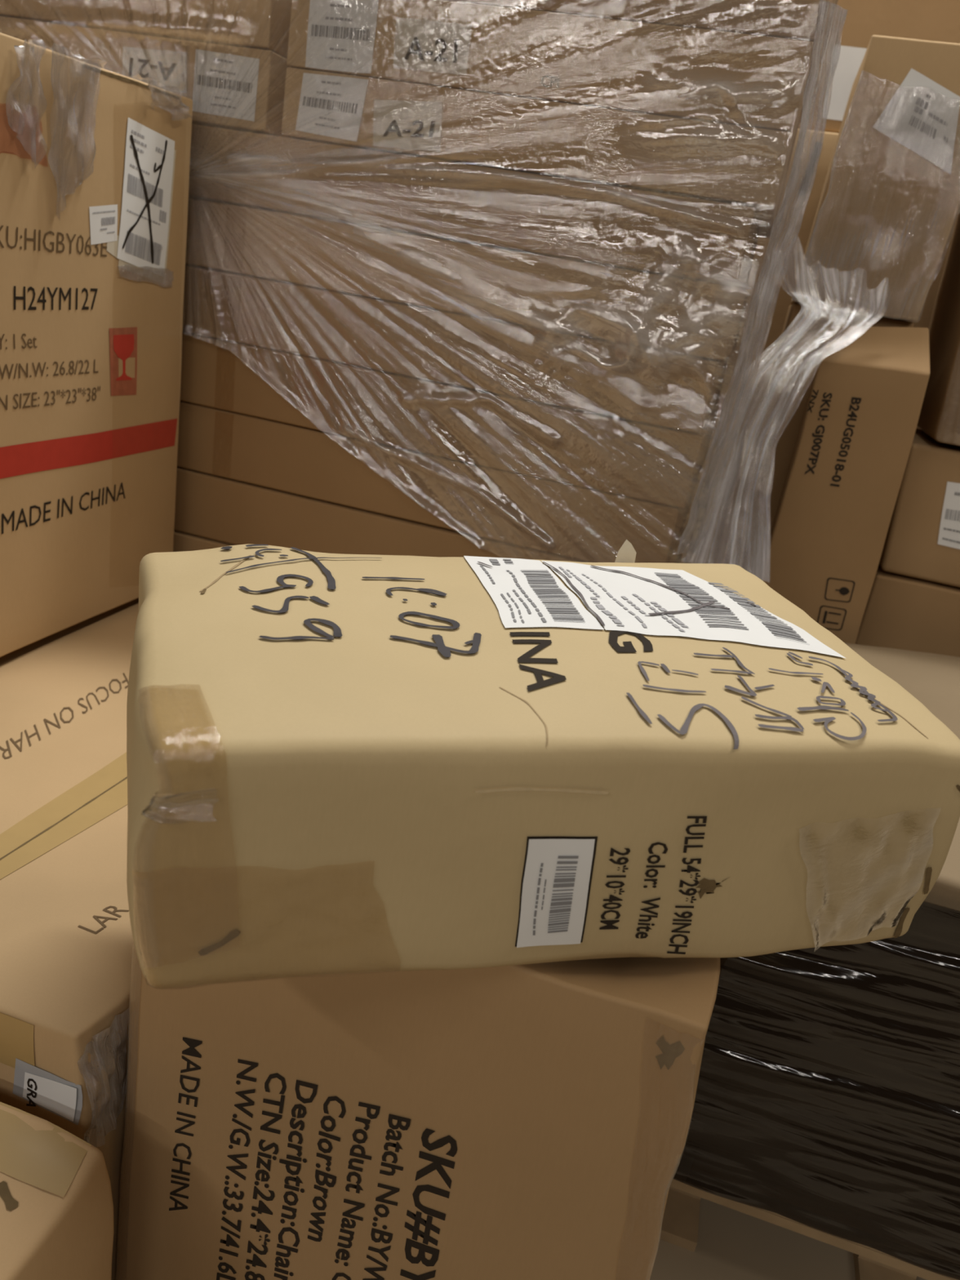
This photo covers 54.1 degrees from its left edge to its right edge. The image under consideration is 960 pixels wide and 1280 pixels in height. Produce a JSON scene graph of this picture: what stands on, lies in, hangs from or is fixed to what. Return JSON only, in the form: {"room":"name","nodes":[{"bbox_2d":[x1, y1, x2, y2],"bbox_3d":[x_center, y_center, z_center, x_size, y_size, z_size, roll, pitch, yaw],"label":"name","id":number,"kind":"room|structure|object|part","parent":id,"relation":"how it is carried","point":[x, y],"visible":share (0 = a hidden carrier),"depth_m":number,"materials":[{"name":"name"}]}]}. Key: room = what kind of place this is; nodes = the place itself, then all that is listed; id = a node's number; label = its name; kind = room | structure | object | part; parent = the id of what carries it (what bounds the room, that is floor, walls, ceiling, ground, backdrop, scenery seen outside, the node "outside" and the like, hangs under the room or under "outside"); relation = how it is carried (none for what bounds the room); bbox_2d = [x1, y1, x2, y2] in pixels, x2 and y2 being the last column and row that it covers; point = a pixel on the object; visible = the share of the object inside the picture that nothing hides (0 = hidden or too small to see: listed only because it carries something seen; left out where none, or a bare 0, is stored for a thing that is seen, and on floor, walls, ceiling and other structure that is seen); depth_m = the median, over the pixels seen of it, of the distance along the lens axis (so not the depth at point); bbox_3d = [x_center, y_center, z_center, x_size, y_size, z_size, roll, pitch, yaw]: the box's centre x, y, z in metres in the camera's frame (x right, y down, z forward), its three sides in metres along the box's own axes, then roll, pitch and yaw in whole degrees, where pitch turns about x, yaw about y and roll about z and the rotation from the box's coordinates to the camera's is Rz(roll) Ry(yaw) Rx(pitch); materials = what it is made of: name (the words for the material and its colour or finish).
{"room":"warehouse","nodes":[
{"label":"warehouse","id":0,"kind":"room"},
{"bbox_2d":[649,1197,926,1279],"bbox_3d":[0.162,1.003,1.944,12.000,0.100,11.000,14,22,12],"label":"floor","id":1,"kind":"structure","parent":0,"point":[732,1244],"depth_m":1.69,"materials":[{"name":"concrete"}]},
{"bbox_2d":[0,1102,114,1279],"bbox_3d":[-0.831,0.845,0.946,0.650,0.602,0.585,14,22,12],"label":"carton","id":2,"kind":"object","parent":1,"relation":"on","point":[56,1205],"visible":1,"depth_m":1.00,"materials":[{"name":"cardboard"}]},
{"bbox_2d":[0,603,138,1279],"bbox_3d":[-0.674,0.480,1.829,0.762,0.683,1.265,14,22,12],"label":"carton","id":3,"kind":"object","parent":1,"relation":"on","point":[66,939],"visible":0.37,"depth_m":1.29,"materials":[{"name":"cardboard"}]},
{"bbox_3d":[-0.506,0.534,1.104,0.074,0.051,0.002,14,22,12],"label":"sticker panel","id":4,"kind":"part","parent":3,"relation":"part of","materials":[{"name":"white paper"}]},
{"bbox_2d":[0,597,138,666],"bbox_3d":[-1.290,0.215,2.211,0.655,0.700,0.780,14,22,12],"label":"carton","id":5,"kind":"object","parent":1,"relation":"on","point":[5,659],"visible":0.02,"depth_m":2.06,"materials":[{"name":"cardboard"}]},
{"bbox_2d":[0,32,192,657],"bbox_3d":[-1.056,-0.612,1.934,0.637,1.091,0.664,14,22,12],"label":"carton","id":6,"kind":"object","parent":5,"relation":"on","point":[95,161],"visible":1,"depth_m":1.85,"materials":[{"name":"cardboard"}]},
{"bbox_2d":[115,940,719,1279],"bbox_3d":[-0.054,0.622,1.392,0.674,0.933,0.628,14,22,12],"label":"carton","id":7,"kind":"object","parent":1,"relation":"on","point":[525,1122],"visible":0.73,"depth_m":1.03,"materials":[{"name":"brown cardboard"}]},
{"bbox_2d":[126,539,959,989],"bbox_3d":[0.051,0.088,1.081,0.860,0.304,0.521,3,22,-18],"label":"parcel","id":8,"kind":"object","parent":7,"relation":"on","point":[337,763],"visible":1,"depth_m":0.88,"materials":[{"name":"cardboard"}]},
{"bbox_2d":[659,1178,957,1279],"bbox_3d":[0.841,0.934,2.067,0.835,0.150,1.060,14,22,12],"label":"pallet","id":9,"kind":"object","parent":1,"relation":"on","point":[680,1222],"visible":0.02,"depth_m":1.66,"materials":[{"name":"brown wood"}]},
{"bbox_3d":[0.844,0.755,1.932,0.804,0.271,0.894,14,22,12],"label":"carton","id":10,"kind":"object","parent":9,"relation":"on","visible":0},
{"bbox_2d":[672,901,959,1279],"bbox_3d":[0.852,0.576,1.841,0.856,0.660,0.940,14,22,12],"label":"wrapped package","id":11,"kind":"object","parent":10,"relation":"attached to","point":[827,1100],"visible":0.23,"depth_m":1.49,"materials":[{"name":"black plastic"}]},
{"bbox_3d":[0.888,0.499,1.831,0.805,0.275,0.894,14,22,12],"label":"carton","id":12,"kind":"object","parent":10,"relation":"on","visible":0},
{"bbox_2d":[844,642,959,911],"bbox_3d":[0.986,0.248,1.901,0.788,0.153,1.253,14,22,12],"label":"carton","id":13,"kind":"object","parent":12,"relation":"on","point":[933,679],"visible":0.09,"depth_m":2.08,"materials":[{"name":"cardboard"}]},
{"bbox_2d":[722,303,913,577],"bbox_3d":[0.873,-0.207,2.771,0.305,1.448,0.454,14,22,12],"label":"carton","id":14,"kind":"object","parent":1,"relation":"on","point":[784,448],"visible":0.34,"depth_m":2.44,"materials":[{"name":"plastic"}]},
{"bbox_2d":[791,35,959,320],"bbox_3d":[1.024,-1.125,2.379,0.322,0.577,0.511,14,22,12],"label":"carton","id":15,"kind":"object","parent":14,"relation":"on","point":[889,202],"visible":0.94,"depth_m":2.17,"materials":[{"name":"cardboard"}]},
{"bbox_2d":[680,128,959,563],"bbox_3d":[1.287,-0.614,3.303,1.604,1.941,0.505,14,22,12],"label":"carton","id":16,"kind":"object","parent":1,"relation":"on","point":[784,300],"visible":0.06,"depth_m":3.00,"materials":[{"name":"cardboard"}]},
{"bbox_2d":[798,0,959,133],"bbox_3d":[1.506,-1.883,2.813,1.603,0.807,0.485,14,22,12],"label":"carton","id":17,"kind":"object","parent":16,"relation":"on","point":[936,20],"visible":0.09,"depth_m":2.70,"materials":[{"name":"brown cardboard"}]},
{"bbox_2d":[758,325,929,644],"bbox_3d":[0.858,-0.074,2.440,0.301,1.440,0.124,14,22,12],"label":"carton","id":18,"kind":"object","parent":1,"relation":"on","point":[853,445],"visible":0.67,"depth_m":2.26,"materials":[{"name":"cardboard"}]},
{"bbox_2d":[855,564,959,657],"bbox_3d":[1.338,0.200,2.797,0.608,0.827,0.506,14,22,12],"label":"carton","id":19,"kind":"object","parent":1,"relation":"on","point":[902,612],"visible":0.12,"depth_m":2.49,"materials":[{"name":"cardboard"}]},
{"bbox_2d":[879,427,959,587],"bbox_3d":[1.422,-0.346,2.585,0.626,0.339,0.505,14,22,12],"label":"carton","id":20,"kind":"object","parent":19,"relation":"on","point":[922,540],"visible":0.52,"depth_m":2.41,"materials":[{"name":"brown cardboard"}]},
{"bbox_2d":[916,205,959,445],"bbox_3d":[1.537,-0.972,2.320,0.706,1.019,0.537,14,22,12],"label":"carton","id":21,"kind":"object","parent":20,"relation":"on","point":[939,418],"visible":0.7,"depth_m":2.41,"materials":[{"name":"cardboard"}]},
{"bbox_3d":[-0.495,0.353,2.974,1.920,0.144,0.800,14,22,12],"label":"pallet","id":22,"kind":"object","parent":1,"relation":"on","visible":0},
{"bbox_3d":[-1.010,-0.615,2.788,0.494,1.603,0.803,14,22,12],"label":"carton","id":23,"kind":"object","parent":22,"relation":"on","visible":0},
{"bbox_2d":[0,16,291,137],"bbox_3d":[-0.723,-1.387,2.438,0.807,0.154,0.799,14,22,12],"label":"carton","id":24,"kind":"object","parent":23,"relation":"on","point":[16,28],"visible":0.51,"depth_m":2.04,"materials":[{"name":"cardboard"}]},
{"bbox_2d":[0,0,292,59],"bbox_3d":[-0.701,-1.530,2.381,0.803,0.154,0.803,14,22,12],"label":"carton","id":25,"kind":"object","parent":24,"relation":"on","point":[73,14],"visible":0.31,"depth_m":2.00,"materials":[{"name":"cardboard"}]},
{"bbox_3d":[-0.236,0.270,2.857,1.361,0.166,0.803,14,22,12],"label":"carton","id":26,"kind":"object","parent":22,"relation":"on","visible":0},
{"bbox_3d":[-0.214,0.112,2.798,1.350,0.167,0.799,14,22,12],"label":"carton","id":27,"kind":"object","parent":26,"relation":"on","visible":0},
{"bbox_3d":[-0.182,-0.041,2.739,1.361,0.163,0.794,14,22,12],"label":"carton","id":28,"kind":"object","parent":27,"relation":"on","visible":0},
{"bbox_2d":[173,529,235,551],"bbox_3d":[-0.163,-0.193,2.677,1.349,0.162,0.802,14,22,12],"label":"carton","id":29,"kind":"object","parent":28,"relation":"on","point":[183,541],"visible":0.02,"depth_m":2.39,"materials":[{"name":"brown cardboard"}]},
{"bbox_2d":[173,466,691,563],"bbox_3d":[-0.131,-0.343,2.618,1.362,0.160,0.798,14,22,12],"label":"carton","id":30,"kind":"object","parent":29,"relation":"on","point":[211,506],"visible":0.16,"depth_m":2.29,"materials":[{"name":"cardboard"}]},
{"bbox_2d":[177,400,694,563],"bbox_3d":[-0.111,-0.496,2.561,1.349,0.162,0.794,14,22,12],"label":"carton","id":31,"kind":"object","parent":30,"relation":"on","point":[586,524],"visible":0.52,"depth_m":2.18,"materials":[{"name":"cardboard"}]},
{"bbox_2d":[179,331,718,508],"bbox_3d":[-0.080,-0.643,2.497,1.362,0.159,0.803,14,22,12],"label":"carton","id":32,"kind":"object","parent":31,"relation":"on","point":[649,462],"visible":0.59,"depth_m":2.11,"materials":[{"name":"cardboard"}]},
{"bbox_2d":[182,263,729,433],"bbox_3d":[-0.058,-0.787,2.443,1.356,0.148,0.798,14,22,12],"label":"carton","id":33,"kind":"object","parent":32,"relation":"on","point":[508,358],"visible":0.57,"depth_m":2.06,"materials":[{"name":"brown cardboard"}]},
{"bbox_2d":[185,197,747,360],"bbox_3d":[-0.029,-0.923,2.390,1.367,0.142,0.795,14,22,12],"label":"carton","id":34,"kind":"object","parent":33,"relation":"on","point":[548,286],"visible":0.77,"depth_m":2.02,"materials":[{"name":"cardboard"}]},
{"bbox_2d":[188,124,758,293],"bbox_3d":[-0.013,-1.057,2.335,1.355,0.144,0.802,14,22,12],"label":"carton","id":35,"kind":"object","parent":34,"relation":"on","point":[557,217],"visible":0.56,"depth_m":1.95,"materials":[{"name":"brown cardboard"}]},
{"bbox_2d":[281,67,792,238],"bbox_3d":[0.189,-1.139,2.244,1.045,0.129,0.805,14,22,12],"label":"carton","id":36,"kind":"object","parent":35,"relation":"on","point":[646,152],"visible":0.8,"depth_m":1.88,"materials":[{"name":"cardboard"}]},
{"bbox_2d":[286,0,813,182],"bbox_3d":[0.210,-1.267,2.194,1.042,0.146,0.804,14,22,12],"label":"carton","id":37,"kind":"object","parent":36,"relation":"on","point":[620,64],"visible":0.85,"depth_m":1.82,"materials":[{"name":"cardboard"}]},
{"bbox_2d":[446,0,829,122],"bbox_3d":[0.235,-1.407,2.141,1.048,0.154,0.804,14,22,12],"label":"carton","id":38,"kind":"object","parent":37,"relation":"on","point":[796,20],"visible":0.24,"depth_m":1.74,"materials":[{"name":"brown cardboard"}]},
{"bbox_2d":[3,0,839,563],"bbox_3d":[-0.253,-0.967,2.357,1.892,1.288,0.737,14,22,12],"label":"wrap","id":39,"kind":"object","parent":38,"relation":"attached to","point":[633,333],"visible":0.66,"depth_m":1.94,"materials":[{"name":"clear plastic"}]},
{"bbox_2d":[675,0,847,554],"bbox_3d":[0.550,-0.654,1.849,0.100,1.028,0.036,-3,24,-29],"label":"protector","id":40,"kind":"object","parent":39,"relation":"attached to","point":[807,103],"visible":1,"depth_m":1.81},
{"bbox_2d":[683,238,890,582],"bbox_3d":[0.697,-0.521,2.089,0.308,0.709,0.480,14,22,12],"label":"film","id":41,"kind":"object","parent":39,"relation":"hanging from","point":[726,480],"visible":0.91,"depth_m":2.07,"materials":[{"name":"clear plastic"}]}
]}

